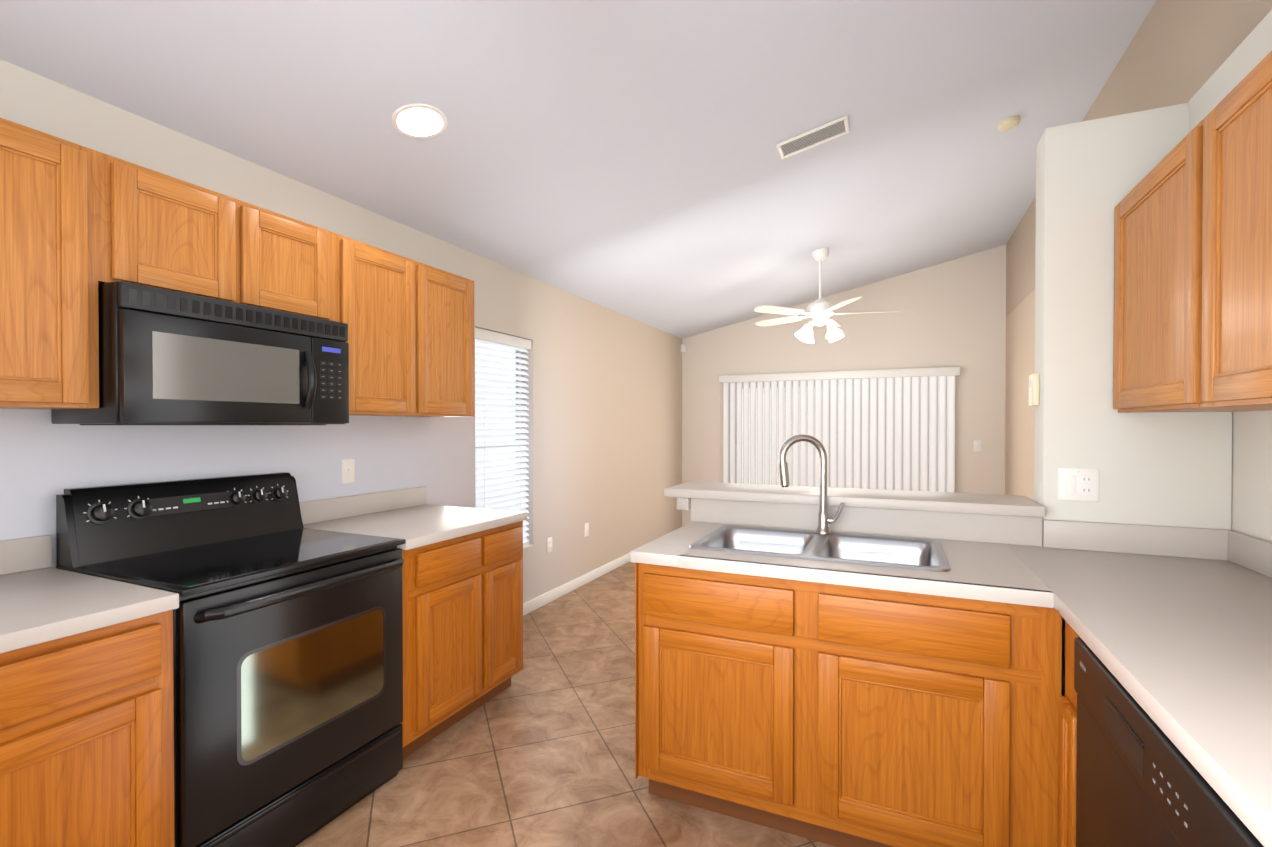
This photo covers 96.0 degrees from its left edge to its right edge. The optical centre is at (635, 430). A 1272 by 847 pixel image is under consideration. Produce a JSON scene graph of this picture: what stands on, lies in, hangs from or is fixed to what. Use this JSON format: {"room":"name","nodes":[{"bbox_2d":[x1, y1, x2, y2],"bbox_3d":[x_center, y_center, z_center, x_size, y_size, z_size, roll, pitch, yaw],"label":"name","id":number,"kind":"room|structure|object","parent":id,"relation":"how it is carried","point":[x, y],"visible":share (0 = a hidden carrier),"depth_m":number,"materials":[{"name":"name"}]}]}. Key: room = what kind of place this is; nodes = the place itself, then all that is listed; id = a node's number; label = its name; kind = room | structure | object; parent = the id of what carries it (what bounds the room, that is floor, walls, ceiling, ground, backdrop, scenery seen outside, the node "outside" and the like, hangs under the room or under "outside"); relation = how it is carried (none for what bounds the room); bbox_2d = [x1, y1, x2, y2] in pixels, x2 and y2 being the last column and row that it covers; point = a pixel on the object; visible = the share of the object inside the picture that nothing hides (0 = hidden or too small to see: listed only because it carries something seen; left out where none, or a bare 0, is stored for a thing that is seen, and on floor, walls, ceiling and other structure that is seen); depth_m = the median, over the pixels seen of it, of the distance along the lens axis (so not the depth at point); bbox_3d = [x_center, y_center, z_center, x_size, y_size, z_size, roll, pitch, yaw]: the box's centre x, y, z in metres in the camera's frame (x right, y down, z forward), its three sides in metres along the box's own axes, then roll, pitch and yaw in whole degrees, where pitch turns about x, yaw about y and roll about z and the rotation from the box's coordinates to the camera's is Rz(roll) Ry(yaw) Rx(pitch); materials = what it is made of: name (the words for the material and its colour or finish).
{"room":"kitchen","nodes":[
{"label":"kitchen","id":0,"kind":"room"},
{"bbox_2d":[0,59,681,602],"bbox_3d":[-1.353,0.099,3.072,0.160,2.460,9.340,0,1,24],"label":"wall","id":1,"kind":"structure","parent":0,"point":[604,417],"depth_m":3.25,"materials":[{"name":"paint"}]},
{"bbox_2d":[0,118,115,409],"bbox_3d":[-1.878,-0.435,1.307,0.326,0.745,0.938,0,1,24],"label":"upper cabinet","id":2,"kind":"object","parent":1,"relation":"attached to","point":[79,224],"depth_m":1.56,"materials":[{"name":"brown wood"}]},
{"bbox_2d":[116,158,347,342],"bbox_3d":[-1.534,-0.441,2.069,0.326,0.745,0.798,0,1,24],"label":"upper cabinet","id":3,"kind":"object","parent":1,"relation":"attached to","point":[173,234],"depth_m":1.95,"materials":[{"name":"brown wood"}]},
{"bbox_2d":[51,281,348,424],"bbox_3d":[-1.475,-0.226,2.044,0.454,0.413,0.752,0,1,24],"label":"microwave","id":4,"kind":"object","parent":3,"relation":"attached to","point":[168,357],"visible":0.98,"depth_m":1.84,"materials":[{"name":"black"}]},
{"bbox_2d":[341,459,354,483],"bbox_3d":[-1.391,0.196,2.773,0.016,0.115,0.072,0,1,24],"label":"light switch","id":5,"kind":"object","parent":1,"relation":"attached to","point":[347,470],"visible":1,"depth_m":2.77,"materials":[{"name":"white plastic"}]},
{"bbox_2d":[344,236,474,416],"bbox_3d":[-1.201,-0.447,2.806,0.326,0.745,0.884,0,1,24],"label":"upper cabinet","id":6,"kind":"object","parent":1,"relation":"attached to","point":[411,322],"depth_m":2.69,"materials":[{"name":"brown wood"}]},
{"bbox_2d":[475,342,532,548],"bbox_3d":[-0.945,0.094,3.939,0.129,1.509,0.629,0,1,24],"label":"window","id":7,"kind":"structure","parent":1,"relation":"in","point":[497,366],"depth_m":4.01,"materials":[{"name":"white"}]},
{"bbox_2d":[475,327,530,545],"bbox_3d":[-0.927,0.090,3.931,0.070,1.498,0.623,0,1,24],"label":"window blinds","id":8,"kind":"object","parent":7,"relation":"attached to","point":[487,337],"visible":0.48,"depth_m":3.93,"materials":[{"name":"white plastic"}]},
{"bbox_2d":[547,537,551,552],"bbox_3d":[-0.663,0.878,4.402,0.007,0.115,0.072,0,1,24],"label":"electrical outlet","id":9,"kind":"object","parent":1,"relation":"attached to","point":[549,544],"visible":1,"depth_m":4.39,"materials":[{"name":"white plastic"}]},
{"bbox_2d":[523,553,629,615],"bbox_3d":[-0.285,1.269,5.233,0.015,0.085,4.220,0,1,24],"label":"baseboard","id":10,"kind":"structure","parent":1,"relation":"attached to","point":[529,606],"depth_m":4.67,"materials":[{"name":"white wood"}]},
{"bbox_2d":[584,522,588,536],"bbox_3d":[-0.424,0.854,4.931,0.008,0.115,0.072,0,1,24],"label":"electrical outlet","id":11,"kind":"object","parent":1,"relation":"attached to","point":[586,529],"visible":1,"depth_m":4.92,"materials":[{"name":"white plastic"}]},
{"bbox_2d":[681,344,686,351],"bbox_3d":[0.593,-1.019,7.094,0.065,0.090,0.068,0,1,24],"label":"sensor","id":12,"kind":"object","parent":1,"relation":"attached to","point":[683,347],"visible":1,"depth_m":7.07,"materials":[{"name":"white plastic"}]},
{"bbox_2d":[295,562,834,846],"bbox_3d":[0.283,1.395,2.344,3.750,0.120,9.340,0,1,24],"label":"floor","id":13,"kind":"structure","parent":0,"point":[539,751],"depth_m":2.24,"materials":[{"name":"tile"}]},
{"bbox_2d":[0,610,174,846],"bbox_3d":[-1.648,0.905,1.384,0.691,0.874,0.597,0,1,24],"label":"base cabinet","id":14,"kind":"object","parent":13,"relation":"on","point":[87,739],"depth_m":1.35,"materials":[{"name":"brown wood"}]},
{"bbox_2d":[56,472,405,846],"bbox_3d":[-1.322,0.760,1.983,0.736,1.155,0.756,0,1,24],"label":"range","id":15,"kind":"object","parent":13,"relation":"on","point":[288,669],"visible":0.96,"depth_m":1.83,"materials":[{"name":"black metal"}]},
{"bbox_2d":[401,549,411,758],"bbox_3d":[-1.383,0.901,1.970,0.691,0.874,0.874,0,1,24],"label":"base cabinet","id":16,"kind":"object","parent":13,"relation":"on","point":[407,554],"depth_m":2.25,"materials":[{"name":"brown wood"}]},
{"bbox_2d":[412,521,522,751],"bbox_3d":[-1.045,0.895,2.720,0.691,0.874,0.802,0,1,24],"label":"base cabinet","id":17,"kind":"object","parent":13,"relation":"on","point":[467,590],"depth_m":2.53,"materials":[{"name":"brown wood"}]},
{"bbox_2d":[0,486,526,653],"bbox_3d":[-1.638,0.398,1.388,0.702,0.140,3.710,0,1,24],"label":"countertop","id":18,"kind":"structure","parent":17,"relation":"on","point":[42,600],"depth_m":1.69,"materials":[{"name":"beige laminate"}]},
{"bbox_2d":[635,563,1061,846],"bbox_3d":[0.702,0.900,2.079,1.246,0.874,0.666,0,1,24],"label":"base cabinet","id":19,"kind":"object","parent":13,"relation":"on","point":[839,715],"visible":1,"depth_m":1.75,"materials":[{"name":"brown wood"}]},
{"bbox_2d":[642,522,729,562],"bbox_3d":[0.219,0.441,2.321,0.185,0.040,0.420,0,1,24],"label":"countertop","id":20,"kind":"structure","parent":19,"relation":"on","point":[673,547],"depth_m":2.10,"materials":[{"name":"beige laminate"}]},
{"bbox_2d":[689,525,950,571],"bbox_3d":[0.668,0.502,2.120,0.840,0.174,0.510,0,1,24],"label":"sink","id":21,"kind":"object","parent":20,"relation":"in","point":[904,552],"visible":0.31,"depth_m":2.21,"materials":[{"name":"silver metal"}]},
{"bbox_2d":[778,434,843,533],"bbox_3d":[0.705,0.214,2.303,0.248,0.399,0.125,0,1,24],"label":"faucet","id":22,"kind":"object","parent":21,"relation":"on","point":[824,519],"visible":1,"depth_m":2.30,"materials":[{"name":"silver metal"}]},
{"bbox_2d":[1058,621,1078,846],"bbox_3d":[1.154,0.910,0.856,0.616,0.874,0.960,0,1,24],"label":"base cabinet","id":23,"kind":"object","parent":13,"relation":"on","point":[1067,769],"visible":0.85,"depth_m":1.36,"materials":[{"name":"brown wood"}]},
{"bbox_2d":[998,519,1271,846],"bbox_3d":[0.747,0.410,-0.036,0.627,0.140,4.477,0,1,24],"label":"countertop","id":24,"kind":"structure","parent":23,"relation":"on","point":[1171,626],"depth_m":1.28,"materials":[{"name":"beige laminate"}]},
{"bbox_2d":[1074,637,1263,846],"bbox_3d":[1.131,0.917,0.885,0.567,0.854,0.797,0,1,24],"label":"dishwasher","id":25,"kind":"object","parent":13,"relation":"on","point":[1141,781],"visible":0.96,"depth_m":1.04,"materials":[{"name":"black"}]},
{"bbox_2d":[0,0,1155,338],"bbox_3d":[0.283,-1.546,2.321,3.750,0.949,9.340,0,1,24],"label":"ceiling","id":26,"kind":"structure","parent":0,"point":[622,156],"depth_m":2.57,"materials":[{"name":"white paint"}]},
{"bbox_2d":[392,103,446,137],"bbox_3d":[-0.870,-1.245,2.306,0.207,0.050,0.210,0,1,24],"label":"recessed light","id":27,"kind":"object","parent":26,"relation":"in","point":[417,120],"visible":1,"depth_m":2.30,"materials":[{"name":"white glass"}]},
{"bbox_2d":[776,115,849,158],"bbox_3d":[0.929,-1.535,3.006,0.353,0.085,0.170,0,1,24],"label":"ceiling vent","id":28,"kind":"object","parent":26,"relation":"in","point":[824,133],"visible":1,"depth_m":3.00,"materials":[{"name":"white plastic"}]},
{"bbox_2d":[754,247,902,342],"bbox_3d":[1.588,-1.143,4.861,1.242,0.777,1.225,0,1,24],"label":"ceiling fan","id":29,"kind":"object","parent":26,"relation":"hanging from","point":[819,311],"visible":1,"depth_m":4.77,"materials":[{"name":"white"}]},
{"bbox_2d":[997,116,1019,131],"bbox_3d":[2.114,-1.738,3.248,0.110,0.050,0.110,0,1,24],"label":"smoke detector","id":30,"kind":"object","parent":26,"relation":"attached to","point":[1007,124],"visible":1,"depth_m":3.22,"materials":[{"name":"beige plastic"}]},
{"bbox_2d":[682,245,1005,526],"bbox_3d":[2.172,-0.424,6.513,3.430,3.450,0.160,0,1,24],"label":"wall","id":31,"kind":"structure","parent":0,"point":[953,314],"depth_m":6.11,"materials":[{"name":"beige paint"}]},
{"bbox_2d":[729,380,829,484],"bbox_3d":[2.221,0.336,6.519,2.354,1.925,0.080,0,1,24],"label":"window","id":32,"kind":"structure","parent":31,"relation":"in","point":[770,429],"depth_m":6.85,"materials":[{"name":"white glass"}]},
{"bbox_2d":[719,367,959,492],"bbox_3d":[2.157,0.309,6.377,2.520,1.925,0.108,0,1,24],"label":"vertical blinds","id":33,"kind":"object","parent":32,"relation":"attached to","point":[892,429],"visible":0.71,"depth_m":6.27,"materials":[{"name":"white plastic"}]},
{"bbox_2d":[973,440,981,451],"bbox_3d":[3.480,0.156,5.831,0.072,0.115,0.016,0,1,24],"label":"light switch","id":34,"kind":"object","parent":31,"relation":"attached to","point":[977,446],"visible":1,"depth_m":5.83,"materials":[{"name":"white plastic"}]},
{"bbox_2d":[691,103,1231,695],"bbox_3d":[1.136,0.115,2.328,1.870,2.440,0.150,0,1,24],"label":"wall","id":35,"kind":"structure","parent":0,"point":[1173,469],"depth_m":2.03,"materials":[{"name":"white paint"}]},
{"bbox_2d":[664,482,1044,517],"bbox_3d":[0.867,0.316,2.500,1.458,0.100,0.360,0,1,24],"label":"bar","id":36,"kind":"object","parent":35,"relation":"on","point":[970,503],"visible":0.9,"depth_m":2.36,"materials":[{"name":"beige laminate"}]},
{"bbox_2d":[1029,373,1039,405],"bbox_3d":[1.509,-0.154,2.171,0.024,0.120,0.075,0,1,24],"label":"thermostat","id":37,"kind":"object","parent":35,"relation":"attached to","point":[1034,384],"visible":1,"depth_m":2.14,"materials":[{"name":"beige plastic"}]},
{"bbox_2d":[1058,468,1098,500],"bbox_3d":[1.577,0.192,2.042,0.118,0.115,0.008,0,1,24],"label":"electrical outlet","id":38,"kind":"object","parent":35,"relation":"attached to","point":[1079,484],"visible":1,"depth_m":2.04,"materials":[{"name":"white plastic"}]},
{"bbox_2d":[1005,0,1271,541],"bbox_3d":[1.919,-0.384,1.591,0.160,3.450,9.340,0,1,24],"label":"wall","id":39,"kind":"structure","parent":0,"point":[1176,52],"depth_m":2.39,"materials":[{"name":"paint"}]},
{"bbox_2d":[1113,145,1176,412],"bbox_3d":[1.663,-0.425,1.615,0.320,0.730,0.702,0,1,24],"label":"upper cabinet","id":40,"kind":"object","parent":39,"relation":"attached to","point":[1143,219],"depth_m":1.75,"materials":[{"name":"brown wood"}]},
{"bbox_2d":[1173,51,1271,411],"bbox_3d":[1.363,-0.419,0.949,0.320,0.730,1.060,0,1,24],"label":"upper cabinet","id":41,"kind":"object","parent":39,"relation":"attached to","point":[1192,328],"depth_m":1.32,"materials":[{"name":"brown wood"}]},
{"bbox_2d":[1189,10,1271,131],"bbox_3d":[0.920,-0.934,-0.288,0.120,0.301,4.780,0,1,24],"label":"soffit","id":42,"kind":"structure","parent":0,"point":[1249,54],"depth_m":1.66,"materials":[{"name":"white paint"}]}
]}

